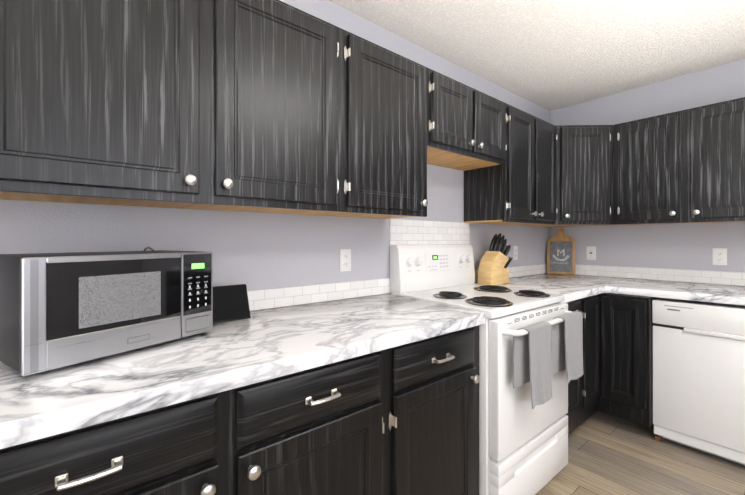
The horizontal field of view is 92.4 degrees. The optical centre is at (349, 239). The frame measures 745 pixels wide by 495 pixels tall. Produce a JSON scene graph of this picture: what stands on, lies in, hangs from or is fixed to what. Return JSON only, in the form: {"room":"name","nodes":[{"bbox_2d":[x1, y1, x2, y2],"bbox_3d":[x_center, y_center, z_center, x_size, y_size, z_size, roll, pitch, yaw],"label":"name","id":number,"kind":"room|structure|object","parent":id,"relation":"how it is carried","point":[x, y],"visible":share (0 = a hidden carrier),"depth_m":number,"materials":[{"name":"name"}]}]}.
{"room":"kitchen","nodes":[
{"label":"kitchen","id":0,"kind":"room"},
{"bbox_2d":[0,0,549,310],"bbox_3d":[-0.580,0.017,1.455,6.070,2.400,0.100,0,0,-38],"label":"wall","id":1,"kind":"structure","parent":0,"point":[255,251],"depth_m":1.61,"materials":[{"name":"grey paint"}]},
{"bbox_2d":[0,0,215,208],"bbox_3d":[-0.750,-0.489,1.056,0.550,0.728,0.316,0,0,-38],"label":"upper cabinet","id":2,"kind":"object","parent":1,"relation":"attached to","point":[103,102],"depth_m":0.96,"materials":[{"name":"black wood"}]},
{"bbox_2d":[192,0,347,215],"bbox_3d":[-0.326,-0.489,1.386,0.524,0.728,0.316,0,0,-38],"label":"upper cabinet","id":3,"kind":"object","parent":1,"relation":"attached to","point":[270,106],"depth_m":1.26,"materials":[{"name":"black wood"}]},
{"bbox_2d":[340,249,350,271],"bbox_3d":[-0.019,0.106,1.821,0.070,0.114,0.008,0,0,-38],"label":"electrical outlet","id":4,"kind":"object","parent":1,"relation":"attached to","point":[345,259],"visible":1,"depth_m":1.82,"materials":[{"name":"white plastic"}]},
{"bbox_2d":[328,32,435,218],"bbox_3d":[0.090,-0.489,1.710,0.530,0.728,0.316,0,0,-38],"label":"upper cabinet","id":5,"kind":"object","parent":1,"relation":"attached to","point":[392,96],"depth_m":1.59,"materials":[{"name":"black wood"}]},
{"bbox_2d":[247,219,546,310],"bbox_3d":[0.233,0.092,2.021,4.090,0.420,0.006,0,0,-38],"label":"tile backsplash","id":6,"kind":"structure","parent":1,"relation":"attached to","point":[411,232],"depth_m":1.98,"materials":[{"name":"white tile"}]},
{"bbox_2d":[436,72,511,171],"bbox_3d":[0.591,-0.666,2.101,0.736,0.372,0.316,0,0,-38],"label":"upper cabinet","id":7,"kind":"object","parent":1,"relation":"attached to","point":[474,127],"depth_m":2.00,"materials":[{"name":"black wood"}]},
{"bbox_2d":[464,106,559,225],"bbox_3d":[1.166,-0.488,2.548,0.718,0.728,0.316,0,0,-38],"label":"upper cabinet","id":8,"kind":"object","parent":1,"relation":"attached to","point":[525,191],"depth_m":2.38,"materials":[{"name":"black wood"}]},
{"bbox_2d":[513,246,517,259],"bbox_3d":[1.341,0.109,2.881,0.070,0.114,0.008,0,0,-38],"label":"electrical outlet","id":9,"kind":"object","parent":1,"relation":"attached to","point":[515,252],"visible":1,"depth_m":2.88,"materials":[{"name":"white plastic"}]},
{"bbox_2d":[528,124,627,226],"bbox_3d":[1.774,-0.487,2.861,0.621,0.728,0.570,0,0,-38],"label":"upper cabinet","id":10,"kind":"object","parent":1,"relation":"attached to","point":[587,152],"depth_m":2.64,"materials":[{"name":"black wood"}]},
{"bbox_2d":[328,0,744,110],"bbox_3d":[0.557,-1.234,-0.004,6.270,0.100,3.800,0,0,-38],"label":"ceiling","id":11,"kind":"structure","parent":0,"point":[550,55],"depth_m":2.10,"materials":[{"name":"white paint"}]},
{"bbox_2d":[535,411,744,494],"bbox_3d":[0.557,1.266,-0.006,6.270,0.100,3.800,0,0,-38],"label":"floor","id":12,"kind":"structure","parent":0,"point":[609,454],"depth_m":1.91,"materials":[{"name":"wood"}]},
{"bbox_2d":[0,387,239,494],"bbox_3d":[-0.677,0.782,0.914,0.522,0.868,0.628,0,0,-38],"label":"base cabinet","id":13,"kind":"object","parent":12,"relation":"on","point":[191,447],"depth_m":0.72,"materials":[{"name":"black wood"}]},
{"bbox_2d":[240,347,395,494],"bbox_3d":[-0.268,0.782,1.232,0.516,0.868,0.628,0,0,-38],"label":"base cabinet","id":14,"kind":"object","parent":12,"relation":"on","point":[329,429],"depth_m":0.99,"materials":[{"name":"black wood"}]},
{"bbox_2d":[396,325,479,494],"bbox_3d":[0.175,0.782,1.577,0.606,0.868,0.628,0,0,-38],"label":"base cabinet","id":15,"kind":"object","parent":12,"relation":"on","point":[401,420],"depth_m":1.31,"materials":[{"name":"black wood"}]},
{"bbox_2d":[0,293,484,448],"bbox_3d":[-0.384,0.324,1.136,2.028,0.044,0.637,0,0,-38],"label":"countertop","id":16,"kind":"structure","parent":15,"relation":"on","point":[263,345],"depth_m":0.90,"materials":[{"name":"stone"}]},
{"bbox_2d":[0,247,212,376],"bbox_3d":[-0.685,0.162,1.022,0.308,0.277,0.461,0,0,33],"label":"microwave","id":17,"kind":"object","parent":16,"relation":"on","point":[58,310],"visible":1,"depth_m":0.86,"materials":[{"name":"silver metal"}]},
{"bbox_2d":[213,284,250,322],"bbox_3d":[-0.483,0.237,1.338,0.200,0.127,0.099,0,0,-38],"label":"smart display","id":18,"kind":"object","parent":16,"relation":"on","point":[230,302],"visible":0.62,"depth_m":1.33,"materials":[{"name":"black plastic"}]},
{"bbox_2d":[390,244,583,494],"bbox_3d":[0.717,0.624,1.902,0.772,1.186,0.770,0,0,-38],"label":"stove","id":19,"kind":"object","parent":12,"relation":"on","point":[530,354],"visible":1,"depth_m":1.61,"materials":[{"name":"white metal"}]},
{"bbox_2d":[565,293,658,433],"bbox_3d":[1.558,0.783,2.499,1.405,0.868,0.874,0,0,-38],"label":"base cabinet","id":20,"kind":"object","parent":12,"relation":"on","point":[617,378],"depth_m":2.20,"materials":[{"name":"black wood"}]},
{"bbox_2d":[475,277,607,302],"bbox_3d":[1.198,0.325,2.368,0.681,0.044,0.639,0,0,-38],"label":"countertop","id":21,"kind":"structure","parent":20,"relation":"on","point":[572,290],"depth_m":2.31,"materials":[{"name":"stone"}]},
{"bbox_2d":[478,233,512,284],"bbox_3d":[1.015,0.129,2.463,0.296,0.346,0.100,0,0,-38],"label":"knife block","id":22,"kind":"object","parent":21,"relation":"on","point":[495,261],"visible":1,"depth_m":2.41,"materials":[{"name":"brown wood"}]},
{"bbox_2d":[521,273,744,305],"bbox_3d":[2.340,0.325,2.048,0.727,0.044,2.547,0,0,-38],"label":"countertop","id":23,"kind":"structure","parent":20,"relation":"on","point":[703,292],"depth_m":2.25,"materials":[{"name":"stone"}]},
{"bbox_2d":[547,228,574,274],"bbox_3d":[1.863,0.099,3.140,0.213,0.410,0.060,0,0,34],"label":"cutting board","id":24,"kind":"object","parent":23,"relation":"on","point":[560,252],"visible":1,"depth_m":3.13,"materials":[{"name":"brown wood"}]},
{"bbox_2d":[652,298,744,464],"bbox_3d":[2.276,0.790,2.122,0.702,0.853,0.596,0,0,-38],"label":"dishwasher","id":25,"kind":"object","parent":12,"relation":"on","point":[698,375],"visible":1,"depth_m":1.99,"materials":[{"name":"white metal"}]},
{"bbox_2d":[550,59,744,285],"bbox_3d":[2.990,0.018,1.891,0.100,2.400,3.800,0,0,-38],"label":"wall","id":26,"kind":"structure","parent":0,"point":[687,246],"depth_m":2.66,"materials":[{"name":"grey paint"}]},
{"bbox_2d":[586,246,595,259],"bbox_3d":[2.044,0.115,3.016,0.009,0.114,0.070,0,0,-38],"label":"outlet","id":27,"kind":"object","parent":26,"relation":"attached to","point":[590,252],"visible":1,"depth_m":3.01,"materials":[{"name":"white plastic"}]},
{"bbox_2d":[616,109,687,223],"bbox_3d":[2.191,-0.488,2.575,0.314,0.728,0.389,0,0,-38],"label":"upper cabinet","id":28,"kind":"object","parent":26,"relation":"attached to","point":[652,152],"depth_m":2.46,"materials":[{"name":"black wood"}]},
{"bbox_2d":[575,264,744,285],"bbox_3d":[2.643,0.259,2.250,0.006,0.088,2.594,0,0,-38],"label":"tile backsplash","id":29,"kind":"structure","parent":26,"relation":"attached to","point":[715,277],"depth_m":2.63,"materials":[{"name":"white tile"}]},
{"bbox_2d":[688,97,744,222],"bbox_3d":[2.427,-0.488,2.272,0.314,0.728,0.381,0,0,-38],"label":"upper cabinet","id":30,"kind":"object","parent":26,"relation":"attached to","point":[716,131],"depth_m":2.21,"materials":[{"name":"black wood"}]},
{"bbox_2d":[712,248,726,264],"bbox_3d":[2.510,0.116,2.418,0.008,0.114,0.070,0,0,-38],"label":"electrical outlet","id":31,"kind":"object","parent":26,"relation":"attached to","point":[719,256],"visible":1,"depth_m":2.42,"materials":[{"name":"white plastic"}]}
]}

